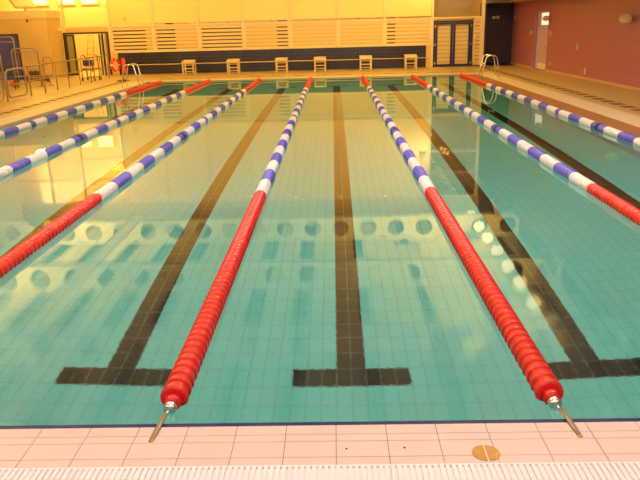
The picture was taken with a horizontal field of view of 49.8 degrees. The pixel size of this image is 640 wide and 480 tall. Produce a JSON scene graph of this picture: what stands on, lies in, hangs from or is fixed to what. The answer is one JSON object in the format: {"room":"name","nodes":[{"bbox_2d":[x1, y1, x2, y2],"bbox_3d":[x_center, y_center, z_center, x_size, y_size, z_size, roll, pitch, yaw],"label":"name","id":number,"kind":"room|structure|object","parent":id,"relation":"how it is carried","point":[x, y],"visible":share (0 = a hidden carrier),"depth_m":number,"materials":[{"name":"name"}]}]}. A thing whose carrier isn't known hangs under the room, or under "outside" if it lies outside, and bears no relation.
{"room":"indoor swimming pool","nodes":[
{"label":"indoor swimming pool","id":0,"kind":"room"},
{"bbox_2d":[0,0,23,10],"bbox_3d":[-15.720,-6.759,16.904,0.200,7.600,39.500,-1,17,1],"label":"wall","id":1,"kind":"structure","parent":0,"point":[5,5],"depth_m":33.73,"materials":[{"name":"beige paint"}]},
{"bbox_2d":[0,18,66,78],"bbox_3d":[-13.702,-8.937,31.689,3.200,2.920,1.700,-1,17,1],"label":"wall","id":2,"kind":"structure","parent":0,"point":[42,34],"depth_m":30.90,"materials":[{"name":"beige paint"}]},
{"bbox_2d":[0,34,23,79],"bbox_3d":[-14.056,-8.213,30.971,1.220,1.980,0.112,-1,17,1],"label":"door","id":3,"kind":"structure","parent":2,"relation":"in","point":[6,47],"depth_m":30.92,"materials":[{"name":"blue paint"}]},
{"bbox_2d":[0,10,60,18],"bbox_3d":[-13.720,-10.198,31.283,3.230,0.330,1.730,-1,17,1],"label":"trim","id":4,"kind":"structure","parent":2,"relation":"attached to","point":[35,13],"depth_m":30.45,"materials":[{"name":"beige"}]},
{"bbox_2d":[9,0,36,10],"bbox_3d":[-13.296,-10.542,30.857,0.539,0.548,0.980,13,22,39],"label":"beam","id":5,"kind":"structure","parent":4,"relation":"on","point":[17,4],"depth_m":30.74,"materials":[{"name":"beige"}]},
{"bbox_2d":[62,28,425,74],"bbox_3d":[-3.555,-9.073,32.496,17.050,2.200,0.200,-1,17,1],"label":"wall","id":6,"kind":"structure","parent":0,"point":[420,50],"depth_m":32.58,"materials":[{"name":"blue tile"}]},
{"bbox_2d":[62,32,112,75],"bbox_3d":[-10.988,-8.761,32.484,2.140,1.980,0.370,-1,17,1],"label":"door","id":7,"kind":"structure","parent":6,"relation":"in","point":[69,40],"depth_m":32.48,"materials":[{"name":"brown metal"}]},
{"bbox_2d":[115,44,430,52],"bbox_3d":[-2.229,-9.037,32.488,14.900,0.070,0.190,-1,17,1],"label":"trim","id":8,"kind":"structure","parent":6,"relation":"on","point":[396,44],"depth_m":32.39,"materials":[{"name":"beige wood"}]},
{"bbox_2d":[111,26,153,51],"bbox_3d":[-8.816,-9.458,32.432,1.950,1.095,0.060,-1,17,1],"label":"slatted panel","id":9,"kind":"object","parent":8,"relation":"on","point":[146,27],"visible":1,"depth_m":32.41,"materials":[{"name":"beige wood"}]},
{"bbox_2d":[154,25,198,50],"bbox_3d":[-6.722,-9.497,32.382,2.040,1.095,0.060,-1,17,1],"label":"slatted panel","id":10,"kind":"object","parent":8,"relation":"on","point":[184,26],"visible":1,"depth_m":32.36,"materials":[{"name":"beige wood"}]},
{"bbox_2d":[200,24,242,48],"bbox_3d":[-4.608,-9.536,32.330,1.990,1.095,0.060,-1,17,1],"label":"slatted panel","id":11,"kind":"object","parent":8,"relation":"on","point":[223,25],"visible":1,"depth_m":32.31,"materials":[{"name":"beige wood"}]},
{"bbox_2d":[113,17,394,49],"bbox_3d":[-3.133,-9.677,32.416,13.320,1.220,0.100,-1,17,1],"label":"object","id":12,"kind":"structure","parent":8,"relation":"on","point":[386,17],"depth_m":32.46,"materials":[{"name":"grey"}]},
{"bbox_2d":[244,23,289,47],"bbox_3d":[-2.469,-9.576,32.279,2.090,1.095,0.060,-1,17,1],"label":"slatted panel","id":13,"kind":"object","parent":8,"relation":"on","point":[261,24],"visible":1,"depth_m":32.26,"materials":[{"name":"beige wood"}]},
{"bbox_2d":[145,23,429,49],"bbox_3d":[-1.519,-9.606,32.287,13.350,1.080,0.023,-1,17,1],"label":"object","id":14,"kind":"structure","parent":8,"relation":"on","point":[396,23],"depth_m":32.26,"materials":[{"name":"beige paint"}]},
{"bbox_2d":[291,22,336,46],"bbox_3d":[-0.270,-9.617,32.225,2.110,1.095,0.060,-1,17,1],"label":"slatted panel","id":15,"kind":"object","parent":8,"relation":"on","point":[299,23],"visible":1,"depth_m":32.20,"materials":[{"name":"beige wood"}]},
{"bbox_2d":[339,20,383,45],"bbox_3d":[1.924,-9.657,32.172,2.080,1.095,0.060,-1,17,1],"label":"slatted panel","id":16,"kind":"object","parent":8,"relation":"on","point":[375,21],"visible":1,"depth_m":32.15,"materials":[{"name":"beige wood"}]},
{"bbox_2d":[386,19,430,44],"bbox_3d":[4.118,-9.698,32.119,2.110,1.095,0.060,-1,17,1],"label":"slatted panel","id":17,"kind":"object","parent":8,"relation":"on","point":[414,20],"visible":1,"depth_m":32.09,"materials":[{"name":"beige wood"}]},
{"bbox_2d":[129,57,428,65],"bbox_3d":[-2.167,-8.427,32.545,14.600,0.057,0.127,-1,17,1],"label":"wall rail","id":18,"kind":"object","parent":6,"relation":"attached to","point":[417,57],"visible":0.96,"depth_m":32.48,"materials":[{"name":"brown paint"}]},
{"bbox_2d":[29,0,470,70],"bbox_3d":[-3.026,-12.863,35.563,24.500,7.600,0.200,-1,17,1],"label":"wall","id":19,"kind":"structure","parent":0,"point":[78,15],"depth_m":36.00,"materials":[{"name":"beige paint"}]},
{"bbox_2d":[32,0,48,5],"bbox_3d":[-14.670,-12.515,35.755,1.120,0.700,0.050,-1,17,1],"label":"window","id":20,"kind":"structure","parent":19,"relation":"in","point":[37,2],"depth_m":35.80,"materials":[{"name":"beige glass"}]},
{"bbox_2d":[57,0,75,4],"bbox_3d":[-13.171,-12.543,35.719,0.920,0.700,0.050,-1,17,1],"label":"window","id":21,"kind":"structure","parent":19,"relation":"in","point":[65,2],"depth_m":35.78,"materials":[{"name":"beige glass"}]},
{"bbox_2d":[80,0,98,4],"bbox_3d":[-11.972,-12.565,35.690,0.920,0.700,0.050,-1,17,1],"label":"window","id":22,"kind":"structure","parent":19,"relation":"in","point":[83,2],"depth_m":35.75,"materials":[{"name":"beige glass"}]},
{"bbox_2d":[111,45,430,74],"bbox_3d":[-2.326,-8.540,32.665,15.120,1.020,0.150,-1,17,1],"label":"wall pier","id":23,"kind":"object","parent":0,"point":[428,47],"visible":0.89,"depth_m":32.55,"materials":[{"name":"beige paint"}]},
{"bbox_2d":[148,75,443,82],"bbox_3d":[-0.322,-5.664,28.111,13.200,1.820,0.300,-1,17,1],"label":"wall","id":24,"kind":"structure","parent":0,"point":[429,75],"depth_m":27.74,"materials":[{"name":"tile"}]},
{"bbox_2d":[0,81,148,127],"bbox_3d":[-7.489,-2.683,15.927,0.650,0.024,26.230,-1,17,1],"label":"trim","id":25,"kind":"structure","parent":24,"relation":"attached to","point":[8,120],"depth_m":19.58,"materials":[{"name":"tile"}]},
{"bbox_2d":[121,63,143,87],"bbox_3d":[-6.904,-5.446,25.473,0.720,2.090,0.657,-1,17,1],"label":"pool ladder","id":26,"kind":"object","parent":25,"relation":"attached to","point":[127,65],"visible":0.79,"depth_m":25.12,"materials":[{"name":"silver metal"}]},
{"bbox_2d":[149,73,475,81],"bbox_3d":[-0.342,-6.602,27.989,13.200,0.024,0.620,-1,17,1],"label":"trim","id":27,"kind":"structure","parent":24,"relation":"attached to","point":[442,73],"depth_m":27.83,"materials":[{"name":"tile"}]},
{"bbox_2d":[478,54,499,79],"bbox_3d":[6.213,-5.748,25.347,0.720,2.090,0.657,-1,17,1],"label":"pool ladder","id":28,"kind":"object","parent":24,"relation":"attached to","point":[486,54],"visible":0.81,"depth_m":25.01,"materials":[{"name":"silver metal"}]},
{"bbox_2d":[476,72,639,127],"bbox_3d":[6.354,-2.940,15.592,0.650,0.024,26.230,-1,17,1],"label":"trim","id":29,"kind":"structure","parent":24,"relation":"attached to","point":[625,117],"depth_m":17.23,"materials":[{"name":"tile"}]},
{"bbox_2d":[0,75,639,425],"bbox_3d":[-0.569,-2.747,15.643,13.200,0.001,25.250,-1,17,1],"label":"water","id":30,"kind":"object","parent":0,"point":[350,299],"visible":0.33,"depth_m":6.09,"materials":[{"name":"teal liquid"}]},
{"bbox_2d":[0,80,162,136],"bbox_3d":[-6.568,-2.643,15.710,0.166,0.168,25.436,-1,17,1],"label":"lane rope","id":31,"kind":"object","parent":30,"relation":"on","point":[19,127],"visible":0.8,"depth_m":17.77,"materials":[{"name":"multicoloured plastic"}]},
{"bbox_2d":[0,79,210,177],"bbox_3d":[-4.619,-2.679,15.663,0.166,0.168,25.436,-1,17,1],"label":"lane rope","id":32,"kind":"object","parent":30,"relation":"on","point":[37,156],"visible":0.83,"depth_m":13.35,"materials":[{"name":"multicoloured plastic"}]},
{"bbox_2d":[0,78,260,277],"bbox_3d":[-2.620,-2.716,15.614,0.166,0.168,25.436,-1,17,1],"label":"lane rope","id":33,"kind":"object","parent":30,"relation":"on","point":[39,239],"visible":0.91,"depth_m":8.23,"materials":[{"name":"multicoloured plastic"}]},
{"bbox_2d":[148,77,311,442],"bbox_3d":[-0.596,-2.754,15.565,0.166,0.168,25.436,-1,17,1],"label":"lane rope","id":34,"kind":"object","parent":30,"relation":"on","point":[176,391],"visible":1,"depth_m":5.07,"materials":[{"name":"red plastic"}]},
{"bbox_2d":[361,76,582,437],"bbox_3d":[1.478,-2.792,15.515,0.166,0.168,25.436,-1,17,1],"label":"lane rope","id":35,"kind":"object","parent":30,"relation":"on","point":[545,385],"visible":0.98,"depth_m":5.00,"materials":[{"name":"red plastic"}]},
{"bbox_2d":[410,74,639,225],"bbox_3d":[3.427,-2.829,15.468,0.166,0.168,25.436,-1,17,1],"label":"lane rope","id":36,"kind":"object","parent":30,"relation":"on","point":[626,209],"visible":0.91,"depth_m":9.53,"materials":[{"name":"multicoloured plastic"}]},
{"bbox_2d":[459,73,639,145],"bbox_3d":[5.346,-2.864,15.422,0.166,0.168,25.436,-1,17,1],"label":"lane rope","id":37,"kind":"object","parent":30,"relation":"on","point":[620,134],"visible":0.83,"depth_m":14.70,"materials":[{"name":"multicoloured plastic"}]},
{"bbox_2d":[0,63,639,118],"bbox_3d":[-3.279,-3.263,17.758,24.500,0.200,39.500,-1,17,1],"label":"floor","id":38,"kind":"structure","parent":0,"point":[629,96],"depth_m":27.09,"materials":[{"name":"tile"}]},
{"bbox_2d":[0,73,4,100],"bbox_3d":[-9.548,-4.410,20.032,0.052,0.957,1.453,-1,17,1],"label":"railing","id":39,"kind":"object","parent":38,"relation":"on","point":[2,86],"visible":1,"depth_m":20.66,"materials":[{"name":"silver metal"}]},
{"bbox_2d":[0,55,4,88],"bbox_3d":[-12.493,-6.364,25.920,1.180,1.357,0.440,-1,17,1],"label":"frame","id":40,"kind":"object","parent":38,"relation":"on","point":[0,55],"visible":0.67,"depth_m":25.87,"materials":[{"name":"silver metal"}]},
{"bbox_2d":[0,36,22,84],"bbox_3d":[-12.909,-7.299,28.046,1.180,1.907,0.440,-1,17,1],"label":"frame","id":41,"kind":"object","parent":38,"relation":"on","point":[0,36],"visible":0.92,"depth_m":27.91,"materials":[{"name":"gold metal"}]},
{"bbox_2d":[4,64,25,88],"bbox_3d":[-11.440,-6.145,25.864,0.502,0.921,0.502,9,20,30],"label":"plastic chair","id":42,"kind":"object","parent":38,"relation":"on","point":[10,74],"visible":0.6,"depth_m":25.62,"materials":[{"name":"blue"}]},
{"bbox_2d":[3,67,27,101],"bbox_3d":[-9.519,-4.891,21.584,0.052,0.957,1.503,-1,17,1],"label":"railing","id":43,"kind":"object","parent":38,"relation":"on","point":[5,73],"visible":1,"depth_m":21.18,"materials":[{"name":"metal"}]},
{"bbox_2d":[11,48,43,87],"bbox_3d":[-11.303,-6.646,26.544,1.080,1.467,0.440,-1,17,1],"label":"frame","id":44,"kind":"object","parent":38,"relation":"on","point":[42,85],"visible":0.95,"depth_m":26.48,"materials":[{"name":"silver metal"}]},
{"bbox_2d":[26,75,50,82],"bbox_3d":[-11.942,-6.831,29.221,1.040,0.270,0.340,-1,17,1],"label":"bench","id":45,"kind":"object","parent":38,"relation":"on","point":[27,79],"visible":0.38,"depth_m":29.08,"materials":[{"name":"brown wood"}]},
{"bbox_2d":[29,69,39,74],"bbox_3d":[-12.129,-7.089,29.144,0.480,0.274,0.200,-1,17,1],"label":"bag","id":46,"kind":"object","parent":45,"relation":"on","point":[35,72],"visible":0.53,"depth_m":29.07,"materials":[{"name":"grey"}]},
{"bbox_2d":[42,57,54,85],"bbox_3d":[-10.573,-6.578,26.865,0.280,1.111,0.288,-18,23,-42],"label":"stand","id":47,"kind":"object","parent":38,"relation":"on","point":[43,57],"visible":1,"depth_m":26.85,"materials":[{"name":"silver metal"}]},
{"bbox_2d":[0,81,125,115],"bbox_3d":[-8.211,-3.897,19.894,0.384,0.014,17.780,-1,17,1],"label":"drain","id":48,"kind":"object","parent":38,"relation":"on","point":[116,83],"visible":0.96,"depth_m":21.32,"materials":[{"name":"brown"}]},
{"bbox_2d":[24,55,109,95],"bbox_3d":[-9.431,-6.417,26.423,0.048,1.008,8.500,-1,17,1],"label":"deck railing","id":49,"kind":"object","parent":38,"relation":"on","point":[100,67],"visible":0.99,"depth_m":25.70,"materials":[{"name":"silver metal"}]},
{"bbox_2d":[86,34,93,72],"bbox_3d":[-11.826,-9.804,35.469,0.364,2.269,1.140,-1,17,1],"label":"ladder","id":50,"kind":"object","parent":38,"relation":"on","point":[87,34],"visible":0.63,"depth_m":35.47,"materials":[{"name":"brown metal"}]},
{"bbox_2d":[80,54,100,80],"bbox_3d":[-9.750,-7.311,29.209,0.566,1.082,0.780,-1,17,1],"label":"chair","id":51,"kind":"object","parent":38,"relation":"on","point":[85,62],"visible":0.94,"depth_m":29.02,"materials":[{"name":"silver metal"}]},
{"bbox_2d":[117,56,129,80],"bbox_3d":[-8.202,-7.102,28.513,0.520,1.020,0.520,-1,17,1],"label":"stand","id":52,"kind":"object","parent":38,"relation":"on","point":[120,58],"visible":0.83,"depth_m":28.48,"materials":[{"name":"brown metal"}]},
{"bbox_2d":[110,57,120,72],"bbox_3d":[-8.399,-7.191,28.311,0.132,0.612,0.572,8,20,28],"label":"lifebuoy","id":53,"kind":"object","parent":52,"relation":"hanging from","point":[114,58],"visible":1,"depth_m":28.25,"materials":[{"name":"orange"}]},
{"bbox_2d":[121,56,125,73],"bbox_3d":[-8.078,-7.194,28.335,0.160,0.695,0.156,-1,17,1],"label":"tube","id":54,"kind":"object","parent":52,"relation":"hanging from","point":[122,59],"visible":0.9,"depth_m":28.27,"materials":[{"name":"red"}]},
{"bbox_2d":[181,60,196,74],"bbox_3d":[-5.984,-7.886,31.480,0.570,0.654,0.670,-1,17,1],"label":"starting block","id":55,"kind":"object","parent":38,"relation":"on","point":[183,61],"visible":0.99,"depth_m":31.27,"materials":[{"name":"beige plastic"}]},
{"bbox_2d":[226,58,239,73],"bbox_3d":[-3.945,-7.924,31.431,0.570,0.654,0.670,-1,17,1],"label":"starting block","id":56,"kind":"object","parent":38,"relation":"on","point":[228,61],"visible":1,"depth_m":31.21,"materials":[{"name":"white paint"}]},
{"bbox_2d":[275,57,287,72],"bbox_3d":[-1.746,-7.964,31.377,0.570,0.654,0.670,-1,17,1],"label":"starting block","id":57,"kind":"object","parent":38,"relation":"on","point":[278,58],"visible":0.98,"depth_m":31.16,"materials":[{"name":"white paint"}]},
{"bbox_2d":[0,461,639,479],"bbox_3d":[-0.800,1.222,3.051,13.200,0.203,0.440,-1,17,1],"label":"overflow grating","id":58,"kind":"object","parent":38,"relation":"in","point":[539,470],"visible":1,"depth_m":3.16,"materials":[{"name":"white plastic"}]},
{"bbox_2d":[314,56,325,71],"bbox_3d":[0.003,-7.997,31.335,0.570,0.654,0.670,-1,17,1],"label":"starting block","id":59,"kind":"object","parent":38,"relation":"on","point":[318,57],"visible":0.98,"depth_m":31.10,"materials":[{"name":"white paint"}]},
{"bbox_2d":[170,71,477,78],"bbox_3d":[0.104,-6.967,29.113,13.850,0.014,0.288,-1,17,1],"label":"drain","id":60,"kind":"object","parent":38,"relation":"on","point":[458,71],"visible":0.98,"depth_m":29.09,"materials":[{"name":"brown"}]},
{"bbox_2d":[359,55,371,70],"bbox_3d":[2.072,-8.035,31.285,0.570,0.654,0.670,-1,17,1],"label":"starting block","id":61,"kind":"object","parent":38,"relation":"on","point":[360,56],"visible":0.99,"depth_m":31.03,"materials":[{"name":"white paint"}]},
{"bbox_2d":[404,54,417,69],"bbox_3d":[4.111,-8.073,31.236,0.570,0.654,0.670,-1,17,1],"label":"starting block","id":62,"kind":"object","parent":38,"relation":"on","point":[406,56],"visible":1,"depth_m":31.03,"materials":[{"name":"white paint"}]},
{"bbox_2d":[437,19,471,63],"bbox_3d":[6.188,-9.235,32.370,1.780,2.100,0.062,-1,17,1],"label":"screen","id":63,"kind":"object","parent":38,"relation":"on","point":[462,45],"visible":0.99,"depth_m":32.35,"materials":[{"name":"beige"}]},
{"bbox_2d":[476,66,639,112],"bbox_3d":[7.240,-4.822,21.584,0.480,0.014,22.100,-1,17,1],"label":"drain","id":64,"kind":"object","parent":38,"relation":"on","point":[622,105],"visible":0.98,"depth_m":19.42,"materials":[{"name":"brown"}]},
{"bbox_2d":[471,0,481,63],"bbox_3d":[7.822,-12.621,33.868,0.140,7.600,2.800,-1,17,1],"label":"wall","id":65,"kind":"structure","parent":0,"point":[475,11],"depth_m":34.50,"materials":[{"name":"beige paint"}]},
{"bbox_2d":[438,0,471,16],"bbox_3d":[6.943,-11.942,35.471,1.700,0.900,0.050,-1,17,1],"label":"notice board","id":66,"kind":"object","parent":65,"relation":"attached to","point":[446,8],"visible":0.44,"depth_m":35.45,"materials":[{"name":"beige"}]},
{"bbox_2d":[480,0,510,65],"bbox_3d":[7.455,-7.224,20.521,0.130,5.200,25.500,-1,17,1],"label":"wall","id":67,"kind":"structure","parent":0,"point":[481,3],"depth_m":31.99,"materials":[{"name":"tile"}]},
{"bbox_2d":[478,3,513,64],"bbox_3d":[8.550,-9.907,33.125,1.750,2.820,0.200,-1,17,1],"label":"wall","id":68,"kind":"structure","parent":0,"point":[499,31],"depth_m":33.02,"materials":[{"name":"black tile"}]},
{"bbox_2d":[491,0,532,3],"bbox_3d":[8.214,-7.439,20.441,1.500,0.020,25.500,-1,17,1],"label":"ceiling","id":69,"kind":"structure","parent":0,"point":[511,1],"depth_m":30.30,"materials":[{"name":"beige paint"}]},
{"bbox_2d":[511,0,639,87],"bbox_3d":[8.943,-6.787,14.923,0.200,7.600,36.600,-1,17,1],"label":"wall","id":70,"kind":"structure","parent":0,"point":[609,49],"depth_m":23.32,"materials":[{"name":"red brick"}]},
{"bbox_2d":[532,10,549,69],"bbox_3d":[9.246,-8.281,28.590,0.200,2.360,2.000,-1,17,1],"label":"door","id":71,"kind":"structure","parent":70,"relation":"in","point":[541,27],"depth_m":28.96,"materials":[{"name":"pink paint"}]},
{"bbox_2d":[542,16,550,20],"bbox_3d":[8.953,-8.736,27.139,0.298,0.200,0.312,-1,17,1],"label":"wall spotlight","id":72,"kind":"object","parent":70,"relation":"attached to","point":[545,18],"visible":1,"depth_m":27.02,"materials":[{"name":"beige"}]},
{"bbox_2d":[510,62,639,90],"bbox_3d":[8.926,-3.180,15.989,0.020,0.080,36.500,-1,17,1],"label":"baseboard","id":73,"kind":"structure","parent":70,"relation":"attached to","point":[546,70],"depth_m":23.13,"materials":[{"name":"beige tile"}]},
{"bbox_2d":[619,14,633,22],"bbox_3d":[8.787,-6.325,19.669,0.358,0.260,0.432,-1,17,1],"label":"wall spotlight","id":74,"kind":"object","parent":70,"relation":"attached to","point":[623,18],"visible":1,"depth_m":19.50,"materials":[{"name":"beige"}]},
{"bbox_3d":[-0.772,1.898,3.710,13.200,1.820,0.300,-1,17,1],"label":"pool","id":75,"kind":"object","parent":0,"visible":0},
{"bbox_2d":[15,422,639,467],"bbox_3d":[-0.795,1.026,3.407,13.200,0.027,0.356,-1,17,1],"label":"trim","id":76,"kind":"structure","parent":75,"relation":"on","point":[635,422],"depth_m":3.36,"materials":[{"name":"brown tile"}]},
{"bbox_2d":[0,422,639,467],"bbox_3d":[-0.678,1.021,3.390,13.126,0.020,0.332,-1,17,1],"label":"pool deck","id":77,"kind":"structure","parent":76,"relation":"on","point":[620,441],"depth_m":3.36,"materials":[{"name":"tile"}]},
{"bbox_2d":[472,445,499,461],"bbox_3d":[0.787,1.009,3.265,0.132,0.004,0.132,-1,17,1],"label":"drain cover","id":78,"kind":"object","parent":77,"relation":"on","point":[486,453],"visible":1,"depth_m":3.26,"materials":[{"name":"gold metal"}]},
{"bbox_2d":[0,418,639,428],"bbox_3d":[-0.792,0.984,3.573,13.200,0.049,0.034,-1,17,1],"label":"trim","id":79,"kind":"structure","parent":76,"relation":"on","point":[599,419],"depth_m":3.55,"materials":[{"name":"blue tile"}]},
{"bbox_3d":[6.012,-1.928,15.776,0.680,1.660,25.850,-1,17,1],"label":"wall","id":80,"kind":"structure","parent":0,"visible":0},
{"bbox_2d":[468,74,639,136],"bbox_3d":[5.849,-2.810,15.506,0.400,0.192,25.250,-1,17,1],"label":"trim","id":81,"kind":"structure","parent":80,"relation":"on","point":[633,130],"depth_m":15.96,"materials":[{"name":"tile"}]},
{"bbox_3d":[-3.925,-14.615,30.744,23.000,1.360,0.200,-1,17,1],"label":"wall","id":82,"kind":"structure","parent":0,"visible":0},
{"bbox_2d":[59,0,107,32],"bbox_3d":[-11.018,-11.455,31.854,2.150,7.500,0.160,-1,17,1],"label":"frame","id":83,"kind":"structure","parent":82,"relation":"in","point":[64,27],"depth_m":32.22,"materials":[{"name":"beige"}]},
{"bbox_2d":[105,0,151,51],"bbox_3d":[-8.933,-12.005,31.645,2.050,6.430,0.160,-1,17,1],"label":"frame","id":84,"kind":"structure","parent":82,"relation":"in","point":[106,1],"depth_m":32.18,"materials":[{"name":"beige wood"}]},
{"bbox_2d":[108,0,150,23],"bbox_3d":[-8.882,-11.938,31.610,1.930,3.860,0.015,-1,17,1],"label":"roller blind","id":85,"kind":"object","parent":84,"relation":"attached to","point":[134,11],"visible":1,"depth_m":32.02,"materials":[{"name":"yellow fabric"}]},
{"bbox_2d":[149,0,196,50],"bbox_3d":[-6.839,-12.044,31.594,2.140,6.430,0.160,-1,17,1],"label":"frame","id":86,"kind":"structure","parent":82,"relation":"in","point":[150,1],"depth_m":32.13,"materials":[{"name":"beige wood"}]},
{"bbox_2d":[152,0,196,22],"bbox_3d":[-6.788,-11.977,31.559,2.020,3.860,0.015,-1,17,1],"label":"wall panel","id":87,"kind":"object","parent":86,"relation":"attached to","point":[164,11],"visible":1,"depth_m":31.97,"materials":[{"name":"yellow fabric"}]},
{"bbox_2d":[196,0,241,48],"bbox_3d":[-4.725,-12.083,31.543,2.090,6.430,0.160,-1,17,1],"label":"window","id":88,"kind":"structure","parent":82,"relation":"in","point":[197,8],"depth_m":32.09,"materials":[{"name":"beige wood"}]},
{"bbox_2d":[198,0,241,21],"bbox_3d":[-4.674,-12.016,31.508,1.970,3.860,0.015,-1,17,1],"label":"roller blind","id":89,"kind":"object","parent":88,"relation":"attached to","point":[209,10],"visible":1,"depth_m":31.93,"materials":[{"name":"yellow fabric"}]},
{"bbox_2d":[241,0,288,47],"bbox_3d":[-2.586,-12.123,31.492,2.190,6.430,0.160,-1,17,1],"label":"window","id":90,"kind":"structure","parent":82,"relation":"in","point":[242,7],"depth_m":32.04,"materials":[{"name":"beige wood"}]},
{"bbox_2d":[243,0,288,20],"bbox_3d":[-2.535,-12.055,31.456,2.070,3.860,0.015,-1,17,1],"label":"roller blind","id":91,"kind":"object","parent":90,"relation":"attached to","point":[254,10],"visible":1,"depth_m":31.88,"materials":[{"name":"yellow fabric"}]},
{"bbox_2d":[288,0,336,46],"bbox_3d":[-0.387,-12.163,31.439,2.210,6.430,0.160,-1,17,1],"label":"window","id":92,"kind":"structure","parent":82,"relation":"in","point":[289,1],"depth_m":31.98,"materials":[{"name":"beige wood"}]},
{"bbox_2d":[291,0,335,19],"bbox_3d":[-0.336,-12.096,31.403,2.090,3.860,0.015,-1,17,1],"label":"roller blind","id":93,"kind":"object","parent":92,"relation":"attached to","point":[300,9],"visible":1,"depth_m":31.85,"materials":[{"name":"yellow fabric"}]},
{"bbox_2d":[336,0,383,45],"bbox_3d":[1.807,-12.204,31.385,2.180,6.430,0.160,-1,17,1],"label":"window","id":94,"kind":"structure","parent":82,"relation":"in","point":[337,7],"depth_m":31.92,"materials":[{"name":"beige wood"}]},
{"bbox_2d":[339,0,382,17],"bbox_3d":[1.858,-12.137,31.350,2.060,3.860,0.015,-1,17,1],"label":"roller blind","id":95,"kind":"object","parent":94,"relation":"attached to","point":[347,8],"visible":1,"depth_m":31.80,"materials":[{"name":"yellow fabric"}]},
{"bbox_2d":[383,0,431,44],"bbox_3d":[4.001,-12.245,31.332,2.210,6.430,0.160,-1,17,1],"label":"window","id":96,"kind":"structure","parent":82,"relation":"in","point":[384,1],"depth_m":31.88,"materials":[{"name":"beige"}]},
{"bbox_2d":[386,0,431,16],"bbox_3d":[4.052,-12.177,31.297,2.090,3.860,0.015,-1,17,1],"label":"roller blind","id":97,"kind":"object","parent":96,"relation":"attached to","point":[394,8],"visible":1,"depth_m":31.75,"materials":[{"name":"yellow fabric"}]},
{"bbox_2d":[430,0,485,66],"bbox_3d":[6.349,-11.777,31.434,2.460,7.500,0.160,-1,17,1],"label":"door frame","id":98,"kind":"structure","parent":82,"relation":"in","point":[482,16],"depth_m":31.91,"materials":[{"name":"beige wood"}]},
{"bbox_2d":[433,20,472,66],"bbox_3d":[6.205,-9.170,32.193,1.820,2.080,0.159,-1,17,1],"label":"double door","id":99,"kind":"structure","parent":98,"relation":"attached to","point":[452,23],"depth_m":32.15,"materials":[{"name":"blue paint"}]},
{"bbox_2d":[472,18,481,64],"bbox_3d":[7.334,-9.275,32.191,0.340,2.105,0.060,-1,17,1],"label":"slatted panel","id":100,"kind":"object","parent":98,"relation":"attached to","point":[475,19],"visible":1,"depth_m":32.17,"materials":[{"name":"beige wood"}]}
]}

